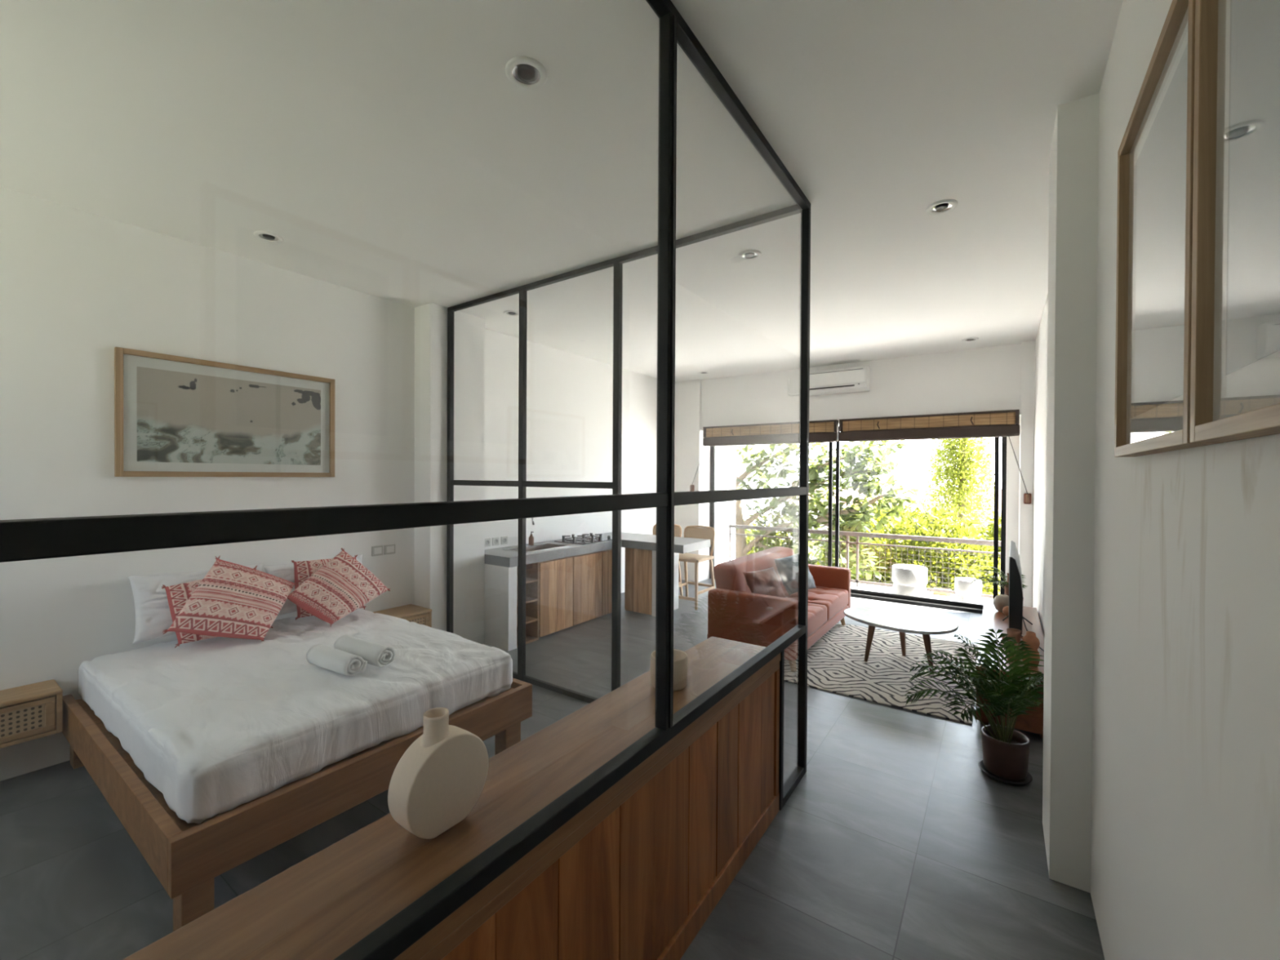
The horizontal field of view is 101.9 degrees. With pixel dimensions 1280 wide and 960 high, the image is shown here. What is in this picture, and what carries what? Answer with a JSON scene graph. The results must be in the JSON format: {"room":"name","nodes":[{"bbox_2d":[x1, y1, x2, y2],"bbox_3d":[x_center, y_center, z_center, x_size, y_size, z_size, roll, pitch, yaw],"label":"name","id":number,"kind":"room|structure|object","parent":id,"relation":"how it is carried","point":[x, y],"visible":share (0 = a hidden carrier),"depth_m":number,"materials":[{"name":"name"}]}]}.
{"room":"studio apartment","nodes":[
{"label":"studio apartment","id":0,"kind":"room"},
{"bbox_2d":[0,186,657,781],"bbox_3d":[-1.865,0.019,4.732,0.440,3.077,9.250,1,0,35],"label":"wall","id":1,"kind":"structure","parent":0,"point":[77,286],"depth_m":3.54,"materials":[{"name":"paint"}]},
{"bbox_2d":[0,679,62,748],"bbox_3d":[-3.268,1.202,2.542,0.248,0.225,0.565,1,0,35],"label":"nightstand","id":2,"kind":"object","parent":1,"relation":"attached to","point":[33,711],"visible":1,"depth_m":2.63,"materials":[{"name":"brown wood"}]},
{"bbox_2d":[114,346,334,476],"bbox_3d":[-2.709,-0.397,3.514,0.033,0.753,1.208,1,0,35],"label":"framed print","id":3,"kind":"object","parent":1,"relation":"attached to","point":[175,415],"visible":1,"depth_m":3.41,"materials":[{"name":"beige paper"}]},
{"bbox_2d":[371,545,382,555],"bbox_3d":[-2.180,0.588,4.311,0.013,0.082,0.096,1,0,35],"label":"light switch","id":4,"kind":"object","parent":1,"relation":"attached to","point":[375,550],"visible":1,"depth_m":4.30,"materials":[{"name":"white plastic"}]},
{"bbox_2d":[384,543,395,555],"bbox_3d":[-2.119,0.588,4.399,0.013,0.082,0.096,1,0,35],"label":"light switch","id":5,"kind":"object","parent":1,"relation":"attached to","point":[388,548],"visible":1,"depth_m":4.39,"materials":[{"name":"white plastic"}]},
{"bbox_2d":[373,604,431,627],"bbox_3d":[-2.001,1.200,4.307,0.318,0.220,0.410,1,0,35],"label":"nightstand","id":6,"kind":"object","parent":1,"relation":"attached to","point":[419,615],"visible":0.27,"depth_m":4.32,"materials":[{"name":"brown wood"}]},
{"bbox_2d":[484,537,490,546],"bbox_3d":[-1.540,0.629,5.233,0.014,0.083,0.084,1,0,35],"label":"wall socket","id":7,"kind":"object","parent":1,"relation":"attached to","point":[487,541],"visible":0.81,"depth_m":5.23,"materials":[{"name":"white plastic"}]},
{"bbox_2d":[492,537,499,546],"bbox_3d":[-1.477,0.629,5.323,0.014,0.083,0.084,1,0,35],"label":"wall socket","id":8,"kind":"object","parent":1,"relation":"attached to","point":[495,540],"visible":1,"depth_m":5.32,"materials":[{"name":"white plastic"}]},
{"bbox_2d":[501,536,507,544],"bbox_3d":[-1.415,0.629,5.414,0.014,0.083,0.084,1,0,35],"label":"wall socket","id":9,"kind":"object","parent":1,"relation":"attached to","point":[504,539],"visible":1,"depth_m":5.41,"materials":[{"name":"white plastic"}]},
{"bbox_2d":[484,564,516,651],"bbox_3d":[-1.408,1.176,4.936,0.580,0.765,0.100,1,0,35],"label":"wall","id":10,"kind":"structure","parent":0,"point":[500,582],"depth_m":4.80,"materials":[{"name":"paint"}]},
{"bbox_2d":[0,578,1104,959],"bbox_3d":[-0.022,1.701,3.459,4.950,0.250,9.250,1,0,35],"label":"floor","id":11,"kind":"structure","parent":0,"point":[894,842],"depth_m":2.21,"materials":[{"name":"grey tile"}]},
{"bbox_2d":[62,677,532,931],"bbox_3d":[-1.909,1.382,2.953,1.980,0.375,1.620,1,0,35],"label":"bed","id":12,"kind":"object","parent":11,"relation":"on","point":[185,858],"visible":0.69,"depth_m":2.06,"materials":[{"name":"brown wood"}]},
{"bbox_2d":[78,608,512,823],"bbox_3d":[-1.937,1.107,2.974,1.914,0.275,1.529,1,0,35],"label":"mattress","id":13,"kind":"object","parent":12,"relation":"on","point":[218,725],"visible":0.95,"depth_m":2.44,"materials":[{"name":"white fabric"}]},
{"bbox_2d":[127,563,262,644],"bbox_3d":[-2.747,0.749,3.267,0.258,0.378,0.684,1,0,35],"label":"pillow","id":14,"kind":"object","parent":13,"relation":"on","point":[153,614],"visible":0.39,"depth_m":3.04,"materials":[{"name":"white fabric"}]},
{"bbox_2d":[161,565,273,648],"bbox_3d":[-2.582,0.764,3.188,0.183,0.408,0.519,1,0,36],"label":"cushion","id":15,"kind":"object","parent":13,"relation":"on","point":[178,595],"visible":0.12,"depth_m":3.03,"materials":[{"name":"fabric"}]},
{"bbox_2d":[162,555,298,641],"bbox_3d":[-2.435,0.723,3.133,0.265,0.526,0.668,1,1,45],"label":"cushion","id":16,"kind":"object","parent":13,"relation":"on","point":[232,600],"visible":1,"depth_m":3.07,"materials":[{"name":"fabric"}]},
{"bbox_2d":[262,554,362,615],"bbox_3d":[-2.363,0.764,3.826,0.236,0.342,0.683,1,0,35],"label":"pillow","id":17,"kind":"object","parent":13,"relation":"on","point":[283,571],"visible":0.14,"depth_m":3.60,"materials":[{"name":"white fabric"}]},
{"bbox_2d":[291,555,365,620],"bbox_3d":[-2.222,0.754,3.710,0.185,0.409,0.462,1,0,37],"label":"cushion","id":18,"kind":"object","parent":13,"relation":"on","point":[304,570],"visible":0.19,"depth_m":3.58,"materials":[{"name":"fabric"}]},
{"bbox_2d":[306,644,367,676],"bbox_3d":[-1.566,0.924,2.678,0.355,0.098,0.121,1,0,30],"label":"rolled towel","id":19,"kind":"object","parent":13,"relation":"on","point":[336,660],"visible":1,"depth_m":2.62,"materials":[{"name":"white fabric"}]},
{"bbox_2d":[287,547,391,626],"bbox_3d":[-2.067,0.725,3.578,0.268,0.478,0.663,0,0,21],"label":"cushion","id":20,"kind":"object","parent":13,"relation":"on","point":[343,585],"visible":1,"depth_m":3.49,"materials":[{"name":"red fabric"}]},
{"bbox_2d":[333,635,395,667],"bbox_3d":[-1.494,0.922,2.809,0.407,0.100,0.108,1,0,31],"label":"rolled towel","id":21,"kind":"object","parent":13,"relation":"on","point":[377,655],"visible":0.91,"depth_m":2.74,"materials":[{"name":"white fabric"}]},
{"bbox_2d":[0,0,810,959],"bbox_3d":[-1.644,0.040,1.889,3.166,3.077,4.430,1,0,35],"label":"glass wall","id":22,"kind":"structure","parent":11,"relation":"on","point":[20,540],"depth_m":1.62,"materials":[{"name":"black paint"}]},
{"bbox_2d":[122,635,780,959],"bbox_3d":[-0.618,1.208,0.962,0.379,0.765,4.030,1,0,35],"label":"base cabinet","id":23,"kind":"object","parent":11,"relation":"on","point":[637,873],"visible":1,"depth_m":1.41,"materials":[{"name":"brown wood"}]},
{"bbox_2d":[387,707,488,839],"bbox_3d":[-0.477,0.686,1.244,0.088,0.269,0.224,1,0,35],"label":"vase","id":24,"kind":"object","parent":23,"relation":"on","point":[440,778],"visible":1,"depth_m":1.20,"materials":[{"name":"beige ceramic"}]},
{"bbox_2d":[650,648,687,691],"bbox_3d":[0.116,0.760,2.082,0.150,0.122,0.150,1,0,35],"label":"cup","id":25,"kind":"object","parent":23,"relation":"on","point":[680,657],"visible":0.62,"depth_m":2.04,"materials":[{"name":"beige ceramic"}]},
{"bbox_2d":[516,562,539,647],"bbox_3d":[-1.280,1.178,5.094,0.510,0.760,0.295,1,0,35],"label":"open shelf unit","id":26,"kind":"object","parent":11,"relation":"on","point":[531,574],"visible":0.31,"depth_m":5.09,"materials":[{"name":"brown wood"}]},
{"bbox_2d":[538,551,602,637],"bbox_3d":[-0.914,1.169,5.616,0.515,0.735,0.970,1,0,35],"label":"base cabinet","id":27,"kind":"object","parent":11,"relation":"on","point":[570,588],"visible":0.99,"depth_m":5.41,"materials":[{"name":"brown wood"}]},
{"bbox_2d":[484,532,710,568],"bbox_3d":[-0.418,0.782,5.611,1.430,0.164,2.340,1,0,35],"label":"countertop","id":28,"kind":"structure","parent":27,"relation":"on","point":[507,557],"depth_m":5.63,"materials":[{"name":"concrete"}]},
{"bbox_2d":[528,531,533,545],"bbox_3d":[-1.172,0.628,5.598,0.058,0.145,0.056,1,0,35],"label":"soap bottle","id":29,"kind":"object","parent":28,"relation":"on","point":[531,537],"visible":1,"depth_m":5.58,"materials":[{"name":"brown ceramic"}]},
{"bbox_2d":[502,542,571,568],"bbox_3d":[-1.062,0.780,5.376,0.344,0.164,0.644,1,0,35],"label":"sink","id":30,"kind":"object","parent":28,"relation":"in","point":[546,546],"depth_m":5.50,"materials":[{"name":"metal"}]},
{"bbox_2d":[554,533,612,544],"bbox_3d":[-0.635,0.666,5.980,0.430,0.070,0.560,1,0,35],"label":"gas hob","id":31,"kind":"object","parent":28,"relation":"in","point":[584,540],"visible":0.97,"depth_m":5.90,"materials":[{"name":"metal"}]},
{"bbox_2d":[600,549,612,615],"bbox_3d":[-0.535,1.167,6.162,0.515,0.735,0.350,1,0,35],"label":"base cabinet","id":32,"kind":"object","parent":11,"relation":"on","point":[606,565],"visible":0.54,"depth_m":5.94,"materials":[{"name":"brown wood"}]},
{"bbox_2d":[624,547,652,614],"bbox_3d":[0.100,1.175,6.254,0.395,0.745,0.455,1,0,35],"label":"bar cabinet","id":33,"kind":"object","parent":11,"relation":"on","point":[638,562],"visible":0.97,"depth_m":6.06,"materials":[{"name":"brown wood"}]},
{"bbox_2d":[652,524,683,595],"bbox_3d":[0.251,1.073,6.833,0.458,0.967,0.527,1,0,35],"label":"bar stool","id":34,"kind":"object","parent":11,"relation":"on","point":[677,529],"visible":0.08,"depth_m":6.91,"materials":[{"name":"wood"}]},
{"bbox_2d":[678,525,715,609],"bbox_3d":[0.653,1.077,6.554,0.458,0.967,0.527,1,0,35],"label":"bar stool","id":35,"kind":"object","parent":11,"relation":"on","point":[690,531],"visible":0.73,"depth_m":6.60,"materials":[{"name":"wood"}]},
{"bbox_2d":[706,546,850,671],"bbox_3d":[1.456,1.174,5.176,0.818,0.803,1.920,1,0,35],"label":"sofa","id":36,"kind":"object","parent":11,"relation":"on","point":[735,613],"visible":0.77,"depth_m":4.59,"materials":[{"name":"orange fabric"}]},
{"bbox_2d":[742,566,785,597],"bbox_3d":[1.130,0.987,4.662,0.461,0.374,0.205,0,0,-33],"label":"throw pillow","id":37,"kind":"object","parent":36,"relation":"on","point":[765,582],"visible":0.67,"depth_m":4.60,"materials":[{"name":"fabric"}]},
{"bbox_2d":[774,553,816,595],"bbox_3d":[1.611,0.967,5.386,0.219,0.371,0.596,1,1,44],"label":"throw pillow","id":38,"kind":"object","parent":36,"relation":"on","point":[788,566],"visible":0.78,"depth_m":5.24,"materials":[{"name":"fabric"}]},
{"bbox_2d":[783,586,848,621],"bbox_3d":[1.811,1.264,5.436,0.530,0.188,0.830,1,0,35],"label":"seat cushion","id":39,"kind":"object","parent":36,"relation":"on","point":[835,598],"depth_m":5.31,"materials":[{"name":"red fabric"}]},
{"bbox_2d":[807,603,826,637],"bbox_3d":[1.337,1.266,4.754,0.530,0.188,0.830,1,0,35],"label":"seat cushion","id":40,"kind":"object","parent":36,"relation":"on","point":[817,612],"depth_m":4.69,"materials":[{"name":"red fabric"}]},
{"bbox_2d":[783,622,977,724],"bbox_3d":[2.129,1.575,4.543,1.385,0.012,1.915,1,0,35],"label":"rug","id":41,"kind":"object","parent":11,"relation":"on","point":[836,663],"visible":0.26,"depth_m":4.30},
{"bbox_2d":[843,606,958,675],"bbox_3d":[2.162,1.361,4.348,0.860,0.425,0.721,1,0,35],"label":"coffee table","id":42,"kind":"object","parent":41,"relation":"on","point":[903,621],"visible":0.95,"depth_m":4.28,"materials":[{"name":"wood"}]},
{"bbox_2d":[902,628,1044,786],"bbox_3d":[1.854,1.216,2.849,0.739,0.749,0.648,1,0,35],"label":"potted palm","id":43,"kind":"object","parent":11,"relation":"on","point":[1006,750],"visible":0.95,"depth_m":2.81,"materials":[{"name":"plant"}]},
{"bbox_2d":[981,724,1030,781],"bbox_3d":[1.970,1.474,2.800,0.216,0.200,0.216,1,0,35],"label":"pot","id":44,"kind":"object","parent":43,"relation":"attached to","point":[1005,757],"depth_m":2.74,"materials":[{"name":"brown ceramic"}]},
{"bbox_2d":[975,601,1044,737],"bbox_3d":[2.918,1.388,4.077,0.406,0.400,2.100,1,0,35],"label":"tv console","id":45,"kind":"object","parent":11,"relation":"on","point":[992,618],"visible":0.32,"depth_m":3.74,"materials":[{"name":"brown wood"}]},
{"bbox_2d":[970,567,1026,599],"bbox_3d":[3.386,1.009,4.902,0.443,0.351,0.490,1,0,35],"label":"potted palm","id":46,"kind":"object","parent":45,"relation":"on","point":[993,581],"visible":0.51,"depth_m":4.88,"materials":[{"name":"green plant"}]},
{"bbox_2d":[992,594,1008,612],"bbox_3d":[3.272,1.111,4.671,0.156,0.150,0.156,1,0,35],"label":"vase","id":47,"kind":"object","parent":45,"relation":"on","point":[1000,601],"visible":0.74,"depth_m":4.63,"materials":[{"name":"beige ceramic"}]},
{"bbox_2d":[1002,605,1008,616],"bbox_3d":[3.210,1.144,4.525,0.084,0.085,0.084,1,0,35],"label":"ornament","id":48,"kind":"object","parent":45,"relation":"on","point":[1005,610],"visible":0.47,"depth_m":4.51,"materials":[{"name":"ceramic"}]},
{"bbox_2d":[1004,573,1008,595],"bbox_3d":[3.405,1.023,4.773,0.086,0.325,0.086,1,0,35],"label":"vase","id":49,"kind":"object","parent":45,"relation":"on","point":[1006,589],"visible":0.24,"depth_m":4.77,"materials":[{"name":"brown ceramic"}]},
{"bbox_2d":[1001,627,1022,662],"bbox_3d":[2.456,1.087,3.411,0.080,0.205,0.106,0,0,-19],"label":"jug","id":50,"kind":"object","parent":45,"relation":"on","point":[1012,633],"visible":0.35,"depth_m":3.38,"materials":[{"name":"brown ceramic"}]},
{"bbox_2d":[1000,540,1032,640],"bbox_3d":[2.917,0.857,4.004,0.221,0.661,1.140,1,0,35],"label":"television","id":51,"kind":"object","parent":45,"relation":"on","point":[1015,615],"visible":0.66,"depth_m":3.56,"materials":[{"name":"plastic"}]},
{"bbox_2d":[1022,631,1039,666],"bbox_3d":[2.512,1.085,3.336,0.096,0.212,0.096,1,0,35],"label":"vase","id":52,"kind":"object","parent":45,"relation":"on","point":[1030,637],"visible":0.69,"depth_m":3.30,"materials":[{"name":"ceramic"}]},
{"bbox_2d":[0,0,1123,382],"bbox_3d":[0.609,-1.628,4.319,4.950,0.250,11.400,1,0,35],"label":"ceiling","id":53,"kind":"structure","parent":0,"point":[392,151],"depth_m":2.33,"materials":[{"name":"paint"}]},
{"bbox_2d":[253,231,283,243],"bbox_3d":[-2.303,-1.506,3.219,0.152,0.011,0.152,1,0,35],"label":"recessed light","id":54,"kind":"object","parent":53,"relation":"in","point":[265,236],"visible":1,"depth_m":3.21,"materials":[{"name":"white plastic"}]},
{"bbox_2d":[503,310,519,316],"bbox_3d":[-1.160,-1.510,4.704,0.152,0.011,0.152,1,0,35],"label":"recessed light","id":55,"kind":"object","parent":53,"relation":"in","point":[508,313],"visible":0.97,"depth_m":4.69,"materials":[{"name":"white plastic"}]},
{"bbox_2d":[505,56,547,89],"bbox_3d":[-0.416,-1.487,1.901,0.152,0.011,0.152,1,0,35],"label":"recessed light","id":56,"kind":"object","parent":53,"relation":"in","point":[526,73],"visible":1,"depth_m":1.89,"materials":[{"name":"white plastic"}]},
{"bbox_2d":[698,371,709,373],"bbox_3d":[0.906,-1.517,7.341,0.152,0.011,0.152,1,0,35],"label":"recessed light","id":57,"kind":"object","parent":53,"relation":"in","point":[700,372],"visible":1,"depth_m":7.32,"materials":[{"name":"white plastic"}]},
{"bbox_2d":[737,249,761,260],"bbox_3d":[0.727,-1.491,3.443,0.152,0.011,0.152,1,0,35],"label":"recessed light","id":58,"kind":"object","parent":53,"relation":"in","point":[747,255],"visible":1,"depth_m":3.43,"materials":[{"name":"white plastic"}]},
{"bbox_2d":[925,199,958,214],"bbox_3d":[1.640,-1.482,2.821,0.152,0.011,0.152,1,0,35],"label":"recessed light","id":59,"kind":"object","parent":53,"relation":"in","point":[941,206],"visible":1,"depth_m":2.81,"materials":[{"name":"white plastic"}]},
{"bbox_2d":[962,337,978,342],"bbox_3d":[3.510,-1.490,5.513,0.152,0.011,0.152,1,0,35],"label":"recessed light","id":60,"kind":"object","parent":53,"relation":"in","point":[971,339],"visible":1,"depth_m":5.50,"materials":[{"name":"white plastic"}]},
{"bbox_2d":[651,550,679,616],"bbox_3d":[0.304,1.177,6.131,0.070,0.765,0.485,1,0,35],"label":"wall","id":61,"kind":"structure","parent":0,"point":[654,553],"depth_m":6.22,"materials":[{"name":"paint"}]},
{"bbox_2d":[714,445,736,566],"bbox_3d":[1.451,0.045,9.418,0.450,3.157,0.370,1,0,35],"label":"wall","id":62,"kind":"structure","parent":0,"point":[725,455],"depth_m":9.22,"materials":[{"name":"paint"}]},
{"bbox_2d":[674,340,1035,607],"bbox_3d":[2.490,0.027,7.054,4.550,3.077,0.470,1,0,35],"label":"wall","id":63,"kind":"structure","parent":0,"point":[1002,377],"depth_m":6.38,"materials":[{"name":"paint"}]},
{"bbox_2d":[689,444,706,491],"bbox_3d":[0.881,-0.166,7.836,0.304,0.710,0.048,1,1,43],"label":"cleat","id":64,"kind":"object","parent":63,"relation":"attached to","point":[691,486],"visible":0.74,"depth_m":7.90,"materials":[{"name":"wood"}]},
{"bbox_2d":[702,419,838,446],"bbox_3d":[1.760,-0.641,7.261,1.941,0.288,0.129,1,0,35],"label":"bamboo blind","id":65,"kind":"object","parent":63,"relation":"attached to","point":[820,431],"visible":0.96,"depth_m":7.20,"materials":[{"name":"wood"}]},
{"bbox_2d":[711,442,832,574],"bbox_3d":[1.889,0.388,7.667,1.840,2.260,0.040,1,0,35],"label":"window","id":66,"kind":"structure","parent":63,"relation":"in","point":[830,444],"depth_m":7.15,"materials":[{"name":"black paint"}]},
{"bbox_2d":[786,366,870,395],"bbox_3d":[2.410,-1.271,6.761,1.058,0.295,0.206,1,0,35],"label":"air conditioner","id":67,"kind":"object","parent":63,"relation":"attached to","point":[854,380],"visible":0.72,"depth_m":6.58,"materials":[{"name":"white plastic"}]},
{"bbox_2d":[709,436,1006,613],"bbox_3d":[2.697,0.416,7.131,3.810,2.300,0.110,1,0,35],"label":"trim","id":68,"kind":"structure","parent":63,"relation":"attached to","point":[1003,438],"depth_m":6.03,"materials":[{"name":"black paint"}]},
{"bbox_2d":[835,426,999,608],"bbox_3d":[3.462,0.403,6.636,1.850,2.260,0.040,1,0,35],"label":"window","id":69,"kind":"structure","parent":63,"relation":"in","point":[997,439],"depth_m":6.44,"materials":[{"name":"black paint"}]},
{"bbox_2d":[838,409,1020,441],"bbox_3d":[3.346,-0.625,6.160,1.881,0.288,0.129,1,0,35],"label":"bamboo blind","id":70,"kind":"object","parent":63,"relation":"attached to","point":[992,424],"visible":1,"depth_m":6.06,"materials":[{"name":"wood"}]},
{"bbox_2d":[1008,435,1031,503],"bbox_3d":[4.098,-0.115,5.606,0.222,0.744,0.049,0,0,23],"label":"cleat","id":71,"kind":"object","parent":63,"relation":"attached to","point":[1027,496],"visible":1,"depth_m":5.58,"materials":[{"name":"brown wood"}]},
{"bbox_2d":[850,582,993,604],"bbox_3d":[3.211,1.755,7.636,5.800,0.220,1.300,1,0,35],"label":"floor","id":72,"kind":"structure","parent":0,"point":[853,585],"depth_m":7.72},
{"bbox_2d":[728,524,1000,598],"bbox_3d":[3.704,1.229,7.779,5.160,0.835,0.060,1,0,35],"label":"railing","id":73,"kind":"object","parent":72,"relation":"on","point":[847,534],"visible":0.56,"depth_m":7.87,"materials":[{"name":"metal"}]},
{"bbox_2d":[890,564,928,597],"bbox_3d":[3.657,1.414,7.046,0.497,0.475,0.497,1,0,35],"label":"stool","id":74,"kind":"object","parent":72,"relation":"on","point":[909,580],"visible":0.75,"depth_m":6.88,"materials":[{"name":"white plastic"}]},
{"bbox_2d":[933,587,951,596],"bbox_3d":[4.348,1.613,7.467,0.220,0.080,0.100,1,0,35],"label":"brick","id":75,"kind":"object","parent":72,"relation":"on","point":[934,592],"visible":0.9,"depth_m":7.43,"materials":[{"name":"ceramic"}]},
{"bbox_2d":[953,577,982,604],"bbox_3d":[4.205,1.465,6.653,0.347,0.385,0.347,1,0,35],"label":"stool","id":76,"kind":"object","parent":72,"relation":"on","point":[966,592],"visible":0.61,"depth_m":6.54,"materials":[{"name":"white plastic"}]},
{"bbox_2d":[1032,0,1279,959],"bbox_3d":[1.887,0.057,2.129,0.325,3.077,9.250,1,0,35],"label":"wall","id":77,"kind":"structure","parent":0,"point":[1156,577],"depth_m":1.36,"materials":[{"name":"paint"}]},
{"bbox_2d":[1022,617,1044,651],"bbox_3d":[2.854,0.912,3.717,0.039,0.546,0.576,0,0,20],"label":"power cord","id":78,"kind":"object","parent":77,"relation":"attached to","point":[1023,617],"visible":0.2,"depth_m":3.93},
{"bbox_2d":[1114,0,1222,457],"bbox_3d":[1.125,-0.478,1.127,0.043,0.832,0.673,1,0,35],"label":"framed picture","id":79,"kind":"object","parent":77,"relation":"attached to","point":[1155,153],"visible":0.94,"depth_m":1.10,"materials":[{"name":"brown wood"}]},
{"bbox_2d":[1130,44,1187,418],"bbox_3d":[1.123,-0.478,1.129,0.001,0.640,0.501,1,0,35],"label":"print","id":80,"kind":"object","parent":79,"relation":"attached to","point":[1159,166],"depth_m":1.09},
{"bbox_2d":[1190,0,1279,443],"bbox_3d":[0.733,-0.476,0.563,0.043,0.832,0.673,1,0,35],"label":"framed picture","id":81,"kind":"object","parent":77,"relation":"attached to","point":[1235,384],"visible":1,"depth_m":0.74,"materials":[{"name":"brown wood"}]},
{"bbox_2d":[1225,0,1279,374],"bbox_3d":[0.731,-0.476,0.564,0.001,0.640,0.501,1,0,35],"label":"print","id":82,"kind":"object","parent":81,"relation":"attached to","point":[1252,238],"depth_m":0.69},
{"label":"outside","id":83,"kind":"structure","parent":0,"visible":0},
{"bbox_2d":[741,502,945,579],"bbox_3d":[28.161,4.775,40.663,120.000,0.200,81.100,1,0,35],"label":"ground","id":84,"kind":"structure","parent":83,"point":[744,507],"depth_m":72.36,"materials":[{"name":"white"}]},
{"bbox_2d":[743,515,816,564],"bbox_3d":[3.327,2.834,13.994,2.676,3.793,2.790,0,0,-9],"label":"bush","id":85,"kind":"object","parent":84,"relation":"on","point":[753,524],"visible":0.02,"depth_m":13.90,"materials":[{"name":"green plant"}]},
{"bbox_2d":[735,440,928,582],"bbox_3d":[3.148,1.044,10.950,5.164,7.405,2.511,1,0,35],"label":"broadleaf tree","id":86,"kind":"object","parent":84,"relation":"on","point":[859,513],"visible":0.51,"depth_m":10.25,"materials":[{"name":"green plant"}]},
{"bbox_2d":[815,503,910,582],"bbox_3d":[6.623,2.671,15.162,3.273,4.138,2.522,1,0,31],"label":"bush","id":87,"kind":"object","parent":84,"relation":"on","point":[878,519],"visible":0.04,"depth_m":14.67,"materials":[{"name":"green plant"}]},
{"bbox_2d":[788,487,1001,577],"bbox_3d":[15.065,2.566,27.895,12.800,4.250,5.800,1,0,35],"label":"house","id":88,"kind":"structure","parent":84,"relation":"on","point":[855,494],"depth_m":27.16,"materials":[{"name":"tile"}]},
{"bbox_2d":[871,502,944,557],"bbox_3d":[8.534,2.622,17.133,2.663,4.228,3.085,0,1,-39],"label":"bush","id":89,"kind":"object","parent":84,"relation":"on","point":[904,513],"visible":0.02,"depth_m":16.74,"materials":[{"name":"green plant"}]},
{"bbox_2d":[850,503,1000,599],"bbox_3d":[6.414,2.638,11.610,2.946,4.251,2.952,0,0,-14],"label":"bush","id":90,"kind":"object","parent":84,"relation":"on","point":[931,525],"visible":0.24,"depth_m":11.18,"materials":[{"name":"green plant"}]},
{"bbox_2d":[920,437,1001,544],"bbox_3d":[11.616,0.571,18.707,2.107,8.331,2.428,0,0,-30],"label":"columnar tree","id":91,"kind":"object","parent":84,"relation":"on","point":[962,468],"visible":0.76,"depth_m":18.40,"materials":[{"name":"green plant"}]},
{"bbox_2d":[964,513,1000,591],"bbox_3d":[9.719,2.570,12.728,2.682,4.408,3.440,0,1,-41],"label":"bush","id":92,"kind":"object","parent":84,"relation":"on","point":[988,531],"visible":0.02,"depth_m":13.18,"materials":[{"name":"green plant"}]},
{"bbox_2d":[979,511,1000,537],"bbox_3d":[11.544,2.723,15.069,2.637,4.087,3.088,0,1,-44],"label":"bush","id":93,"kind":"object","parent":84,"relation":"on","point":[993,512],"visible":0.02,"depth_m":15.84,"materials":[{"name":"green plant"}]},
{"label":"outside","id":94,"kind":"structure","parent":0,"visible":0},
{"bbox_2d":[871,537,1000,546],"bbox_3d":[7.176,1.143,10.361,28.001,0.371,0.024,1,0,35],"label":"handrail","id":95,"kind":"object","parent":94,"point":[872,537],"visible":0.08,"depth_m":10.84,"materials":[{"name":"grey metal"}]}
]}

